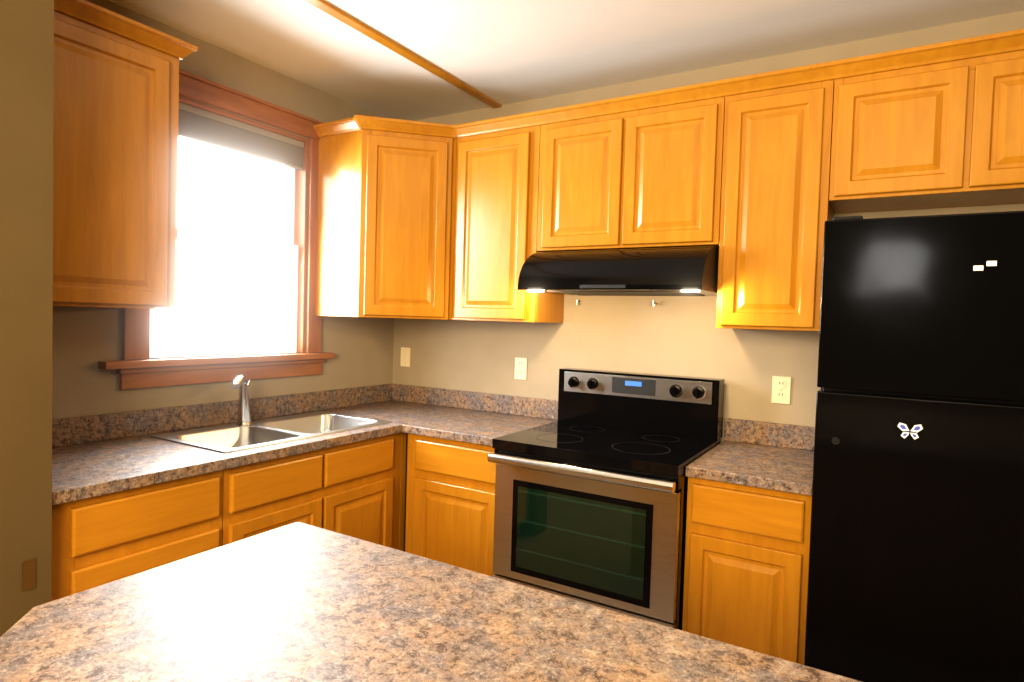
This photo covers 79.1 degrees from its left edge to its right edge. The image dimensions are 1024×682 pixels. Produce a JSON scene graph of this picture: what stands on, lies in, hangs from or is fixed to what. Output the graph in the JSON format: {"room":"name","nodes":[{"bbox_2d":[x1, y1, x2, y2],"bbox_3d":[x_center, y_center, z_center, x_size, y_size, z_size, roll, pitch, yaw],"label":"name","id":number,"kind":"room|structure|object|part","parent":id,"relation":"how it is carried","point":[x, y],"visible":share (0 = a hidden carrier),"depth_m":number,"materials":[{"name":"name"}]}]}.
{"room":"kitchen","nodes":[
{"label":"kitchen","id":0,"kind":"room"},
{"bbox_2d":[0,0,53,636],"bbox_3d":[-1.556,0.022,1.768,0.650,2.580,0.160,3,2,31],"label":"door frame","id":1,"kind":"structure","parent":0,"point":[26,161],"depth_m":1.61,"materials":[{"name":"paint"}]},
{"bbox_2d":[22,558,35,591],"bbox_3d":[-1.280,0.620,1.643,0.002,0.080,0.030,3,2,31],"label":"strike plate","id":2,"kind":"object","parent":1,"relation":"attached to","point":[28,574],"visible":1,"depth_m":1.64,"materials":[{"name":"gold metal"}]},
{"bbox_2d":[52,0,393,419],"bbox_3d":[-1.922,0.006,1.935,0.150,2.580,4.400,3,2,31],"label":"wall","id":3,"kind":"structure","parent":0,"point":[86,340],"depth_m":2.75,"materials":[{"name":"paint"}]},
{"bbox_2d":[53,10,178,309],"bbox_3d":[-1.494,-0.579,2.131,0.328,0.920,0.537,3,2,31],"label":"upper cabinet","id":4,"kind":"object","parent":3,"relation":"attached to","point":[110,166],"depth_m":2.08,"materials":[{"name":"brown wood"}]},
{"bbox_2d":[54,0,197,59],"bbox_3d":[-1.458,-1.062,2.127,0.352,0.052,0.581,3,2,31],"label":"crown molding","id":5,"kind":"structure","parent":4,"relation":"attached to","point":[107,20],"depth_m":2.08,"materials":[{"name":"brown wood"}]},
{"bbox_2d":[98,352,334,389],"bbox_3d":[-1.289,0.126,2.855,0.115,0.115,1.135,3,2,31],"label":"window sill","id":6,"kind":"structure","parent":3,"relation":"attached to","point":[154,372],"depth_m":2.73,"materials":[{"name":"brown wood"}]},
{"bbox_2d":[122,69,322,359],"bbox_3d":[-1.307,-0.530,2.870,0.174,1.195,1.030,3,2,31],"label":"window","id":7,"kind":"structure","parent":3,"relation":"in","point":[136,335],"depth_m":3.01,"materials":[{"name":"brown wood"}]},
{"bbox_2d":[178,102,303,215],"bbox_3d":[-1.277,-0.758,2.848,0.028,0.499,0.766,3,2,31],"label":"window blind","id":8,"kind":"object","parent":7,"relation":"attached to","point":[210,128],"visible":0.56,"depth_m":2.85,"materials":[{"name":"grey"}]},
{"bbox_2d":[109,0,1023,120],"bbox_3d":[-0.150,-1.236,0.847,4.200,0.080,4.700,3,2,31],"label":"ceiling","id":9,"kind":"structure","parent":0,"point":[502,52],"depth_m":2.54,"materials":[{"name":"white paint"}]},
{"bbox_2d":[304,0,501,107],"bbox_3d":[-1.006,-1.249,1.830,0.050,0.012,3.599,3,2,31],"label":"trim strip","id":10,"kind":"object","parent":9,"relation":"attached to","point":[339,15],"visible":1,"depth_m":2.66,"materials":[{"name":"brown wood"}]},
{"bbox_2d":[393,10,1023,442],"bbox_3d":[0.986,0.061,2.840,4.200,2.580,0.150,3,2,31],"label":"wall","id":11,"kind":"structure","parent":0,"point":[669,334],"depth_m":2.94,"materials":[{"name":"paint"}]},
{"bbox_2d":[316,129,456,319],"bbox_3d":[-0.584,-0.582,3.315,0.664,0.920,0.637,3,2,31],"label":"upper cabinet","id":12,"kind":"object","parent":11,"relation":"attached to","point":[385,223],"visible":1,"depth_m":3.09,"materials":[{"name":"brown wood"}]},
{"bbox_3d":[-0.531,-0.573,3.102,0.327,0.920,0.327,3,2,31],"label":"frame","id":13,"kind":"part","parent":12,"relation":"part of","materials":[{"name":"brown wood"}]},
{"bbox_3d":[-0.527,-0.563,3.085,0.289,0.878,0.289,3,2,31],"label":"door","id":14,"kind":"part","parent":12,"relation":"part of","materials":[{"name":"brown wood"}]},
{"bbox_2d":[313,29,1023,137],"bbox_3d":[0.506,-1.010,2.597,3.283,0.052,0.354,3,2,24],"label":"crown molding","id":15,"kind":"structure","parent":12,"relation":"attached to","point":[987,45],"depth_m":2.45,"materials":[{"name":"brown wood"}]},
{"bbox_2d":[400,347,409,366],"bbox_3d":[-0.642,0.096,3.728,0.072,0.115,0.010,3,2,31],"label":"switch plate","id":16,"kind":"object","parent":11,"relation":"attached to","point":[405,356],"visible":1,"depth_m":3.73,"materials":[{"name":"beige plastic"}]},
{"bbox_2d":[452,125,563,322],"bbox_3d":[-0.013,-0.559,3.151,0.480,0.920,0.328,3,2,31],"label":"upper cabinet","id":17,"kind":"object","parent":11,"relation":"attached to","point":[496,209],"visible":0.9,"depth_m":3.00,"materials":[{"name":"brown wood"}]},
{"bbox_3d":[-0.103,-0.549,3.025,0.406,0.878,0.019,3,2,31],"label":"door","id":18,"kind":"part","parent":17,"relation":"part of","materials":[{"name":"brown wood"}]},
{"bbox_2d":[515,357,526,379],"bbox_3d":[0.046,0.148,3.314,0.072,0.115,0.009,3,2,31],"label":"outlet","id":19,"kind":"object","parent":11,"relation":"attached to","point":[520,368],"visible":1,"depth_m":3.31,"materials":[{"name":"beige plastic"}]},
{"bbox_2d":[576,300,656,305],"bbox_3d":[0.502,-0.187,3.019,0.407,0.025,0.034,3,2,31],"label":"hooks","id":20,"kind":"object","parent":11,"relation":"attached to","point":[654,303],"depth_m":2.92,"materials":[{"name":"silver metal"}]},
{"bbox_2d":[537,96,724,251],"bbox_3d":[0.554,-0.699,2.807,0.830,0.585,0.328,3,2,31],"label":"upper cabinet","id":21,"kind":"object","parent":11,"relation":"attached to","point":[647,178],"visible":0.9,"depth_m":2.64,"materials":[{"name":"brown wood"}]},
{"bbox_3d":[0.309,-0.696,2.774,0.378,0.543,0.019,3,2,31],"label":"door","id":22,"kind":"part","parent":21,"relation":"part of","materials":[{"name":"brown wood"}]},
{"bbox_2d":[518,245,718,295],"bbox_3d":[0.500,-0.305,2.736,0.800,0.194,0.511,3,2,31],"label":"range hood","id":23,"kind":"object","parent":21,"relation":"attached to","point":[679,271],"visible":0.94,"depth_m":2.53,"materials":[{"name":"black metal"}]},
{"bbox_3d":[0.647,-0.679,2.571,0.381,0.543,0.019,3,2,31],"label":"door","id":24,"kind":"part","parent":21,"relation":"part of","materials":[{"name":"brown wood"}]},
{"bbox_2d":[716,80,833,330],"bbox_3d":[1.070,-0.505,2.499,0.384,0.920,0.328,3,2,31],"label":"upper cabinet","id":25,"kind":"object","parent":11,"relation":"attached to","point":[776,212],"visible":0.9,"depth_m":2.35,"materials":[{"name":"brown wood"}]},
{"bbox_2d":[771,376,790,403],"bbox_3d":[1.150,0.209,2.650,0.072,0.115,0.009,3,2,31],"label":"outlet","id":26,"kind":"object","parent":11,"relation":"attached to","point":[781,387],"visible":1,"depth_m":2.65,"materials":[{"name":"beige plastic"}]},
{"bbox_2d":[829,50,1023,213],"bbox_3d":[1.593,-0.720,2.180,0.817,0.440,0.328,3,2,31],"label":"upper cabinet","id":27,"kind":"object","parent":11,"relation":"attached to","point":[949,134],"visible":0.98,"depth_m":2.11,"materials":[{"name":"brown wood"}]},
{"bbox_3d":[1.341,-0.717,2.152,0.379,0.398,0.019,3,2,31],"label":"door","id":28,"kind":"part","parent":27,"relation":"part of","materials":[{"name":"brown wood"}]},
{"bbox_3d":[1.682,-0.700,1.946,0.382,0.398,0.019,3,2,31],"label":"door","id":29,"kind":"part","parent":27,"relation":"part of","materials":[{"name":"brown wood"}]},
{"bbox_3d":[-0.228,1.406,0.936,4.200,0.050,4.700,3,2,31],"label":"floor","id":30,"kind":"structure","parent":0,"visible":0},
{"bbox_2d":[51,470,222,600],"bbox_3d":[-1.403,0.872,2.101,0.598,0.870,0.539,3,2,31],"label":"drawer bank","id":31,"kind":"object","parent":30,"relation":"on","point":[103,539],"visible":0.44,"depth_m":1.90,"materials":[{"name":"brown wood"}]},
{"bbox_3d":[-1.141,0.754,1.965,0.019,0.200,0.457,3,2,31],"label":"drawer","id":32,"kind":"part","parent":31,"relation":"part of","materials":[{"name":"brown wood"}]},
{"bbox_3d":[-1.135,0.544,1.958,0.019,0.140,0.457,3,2,31],"label":"drawer","id":33,"kind":"part","parent":31,"relation":"part of","materials":[{"name":"brown wood"}]},
{"bbox_2d":[222,433,400,549],"bbox_3d":[-1.022,0.861,2.732,0.598,0.870,0.930,3,2,31],"label":"sink base","id":34,"kind":"object","parent":30,"relation":"on","point":[351,489],"visible":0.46,"depth_m":2.56,"materials":[{"name":"brown wood"}]},
{"bbox_2d":[52,431,203,474],"bbox_3d":[-1.381,0.415,2.110,0.450,0.038,0.591,3,2,31],"label":"countertop","id":35,"kind":"structure","parent":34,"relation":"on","point":[98,455],"depth_m":2.20,"materials":[{"name":"brown stone"}]},
{"bbox_2d":[150,411,391,452],"bbox_3d":[-1.012,0.474,2.723,0.489,0.186,0.879,3,2,31],"label":"double-bowl sink","id":36,"kind":"object","parent":35,"relation":"in","point":[229,438],"visible":0.38,"depth_m":2.71,"materials":[{"name":"grey metal"}]},
{"bbox_2d":[232,375,251,424],"bbox_3d":[-1.194,0.262,2.746,0.144,0.224,0.174,3,2,31],"label":"faucet","id":37,"kind":"object","parent":36,"relation":"on","point":[241,383],"visible":1,"depth_m":2.75,"materials":[{"name":"grey metal"}]},
{"bbox_2d":[52,391,319,446],"bbox_3d":[-1.228,0.344,2.881,0.090,0.138,2.072,3,2,31],"label":"backsplash","id":38,"kind":"structure","parent":34,"relation":"on","point":[83,429],"depth_m":2.60,"materials":[{"name":"brown stone"}]},
{"bbox_2d":[52,419,403,505],"bbox_3d":[-0.763,0.417,2.601,0.097,0.038,2.072,3,2,31],"label":"countertop","id":39,"kind":"structure","parent":34,"relation":"on","point":[97,481],"depth_m":2.06,"materials":[{"name":"brown stone"}]},
{"bbox_3d":[-0.899,0.917,2.380,0.019,0.540,0.413,3,2,31],"label":"door","id":40,"kind":"part","parent":34,"relation":"part of","materials":[{"name":"brown wood"}]},
{"bbox_3d":[-0.888,0.537,2.367,0.019,0.140,0.413,3,2,31],"label":"drawer","id":41,"kind":"part","parent":34,"relation":"part of","materials":[{"name":"brown wood"}]},
{"bbox_3d":[-0.678,0.911,2.747,0.019,0.540,0.413,3,2,31],"label":"door","id":42,"kind":"part","parent":34,"relation":"part of","materials":[{"name":"brown wood"}]},
{"bbox_3d":[-0.666,0.531,2.735,0.019,0.140,0.413,3,2,31],"label":"drawer","id":43,"kind":"part","parent":34,"relation":"part of","materials":[{"name":"brown wood"}]},
{"bbox_2d":[320,383,460,418],"bbox_3d":[-0.628,0.346,3.354,0.450,0.138,0.642,3,2,31],"label":"countertop","id":44,"kind":"structure","parent":34,"relation":"on","point":[375,401],"depth_m":3.50,"materials":[{"name":"brown stone"}]},
{"bbox_2d":[400,391,557,445],"bbox_3d":[-0.105,0.372,3.041,0.530,0.138,0.638,3,2,31],"label":"countertop","id":45,"kind":"structure","parent":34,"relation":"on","point":[479,418],"depth_m":3.22,"materials":[{"name":"brown stone"}]},
{"bbox_2d":[398,433,407,551],"bbox_3d":[-0.641,0.851,3.384,0.578,0.870,0.575,3,2,31],"label":"base cabinet","id":46,"kind":"object","parent":30,"relation":"on","point":[403,488],"visible":0.02,"depth_m":3.00,"materials":[{"name":"brown wood"}]},
{"bbox_2d":[405,433,495,576],"bbox_3d":[-0.130,0.877,3.063,0.549,0.870,0.598,3,2,31],"label":"base cabinet","id":47,"kind":"object","parent":30,"relation":"on","point":[450,500],"visible":0.27,"depth_m":2.80,"materials":[{"name":"brown wood"}]},
{"bbox_3d":[-0.263,0.921,2.807,0.469,0.540,0.019,3,2,31],"label":"door","id":48,"kind":"part","parent":47,"relation":"part of","materials":[{"name":"brown wood"}]},
{"bbox_3d":[-0.252,0.542,2.794,0.469,0.140,0.019,3,2,31],"label":"drawer","id":49,"kind":"part","parent":47,"relation":"part of","materials":[{"name":"brown wood"}]},
{"bbox_2d":[487,368,724,629],"bbox_3d":[0.406,0.749,2.652,0.774,1.185,0.728,3,2,31],"label":"steel electric range","id":50,"kind":"object","parent":30,"relation":"on","point":[591,486],"visible":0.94,"depth_m":2.44,"materials":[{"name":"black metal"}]},
{"bbox_2d":[682,477,811,664],"bbox_3d":[0.951,0.930,2.413,0.412,0.870,0.598,3,2,31],"label":"base cabinet","id":51,"kind":"object","parent":30,"relation":"on","point":[746,566],"visible":0.54,"depth_m":2.15,"materials":[{"name":"brown wood"}]},
{"bbox_3d":[0.799,0.974,2.167,0.370,0.540,0.019,3,2,31],"label":"door","id":52,"kind":"part","parent":51,"relation":"part of","materials":[{"name":"brown wood"}]},
{"bbox_3d":[0.810,0.595,2.154,0.370,0.140,0.019,3,2,31],"label":"drawer","id":53,"kind":"part","parent":51,"relation":"part of","materials":[{"name":"brown wood"}]},
{"bbox_2d":[685,418,814,495],"bbox_3d":[0.967,0.425,2.398,0.416,0.138,0.634,3,2,31],"label":"countertop","id":54,"kind":"structure","parent":51,"relation":"on","point":[770,455],"depth_m":2.40,"materials":[{"name":"brown stone"}]},
{"bbox_2d":[804,211,1023,681],"bbox_3d":[1.430,0.514,2.014,0.760,1.757,0.748,3,2,31],"label":"refrigerator","id":55,"kind":"object","parent":30,"relation":"on","point":[916,563],"visible":1,"depth_m":1.75,"materials":[{"name":"black metal"}]},
{"bbox_3d":[1.198,0.032,1.716,0.206,0.501,0.002,3,2,31],"label":"sticker panel","id":56,"kind":"part","parent":55,"relation":"part of","materials":[{"name":"white"}]},
{"bbox_3d":[-0.047,0.975,0.219,2.148,0.870,1.732,3,2,31],"label":"base cabinet","id":57,"kind":"object","parent":30,"relation":"on","visible":0},
{"bbox_2d":[0,522,861,681],"bbox_3d":[-0.040,0.519,0.203,2.198,0.038,1.762,3,2,31],"label":"countertop","id":58,"kind":"structure","parent":57,"relation":"on","point":[298,602],"depth_m":1.00,"materials":[{"name":"brown stone"}]},
{"label":"outside","id":59,"kind":"structure","parent":0,"visible":0},
{"bbox_2d":[155,137,285,346],"bbox_3d":[-2.052,-0.304,3.294,0.001,3.700,4.200,3,2,31],"label":"sky","id":60,"kind":"structure","parent":59,"point":[231,268],"depth_m":3.79,"materials":[{"name":"white"}]}
]}

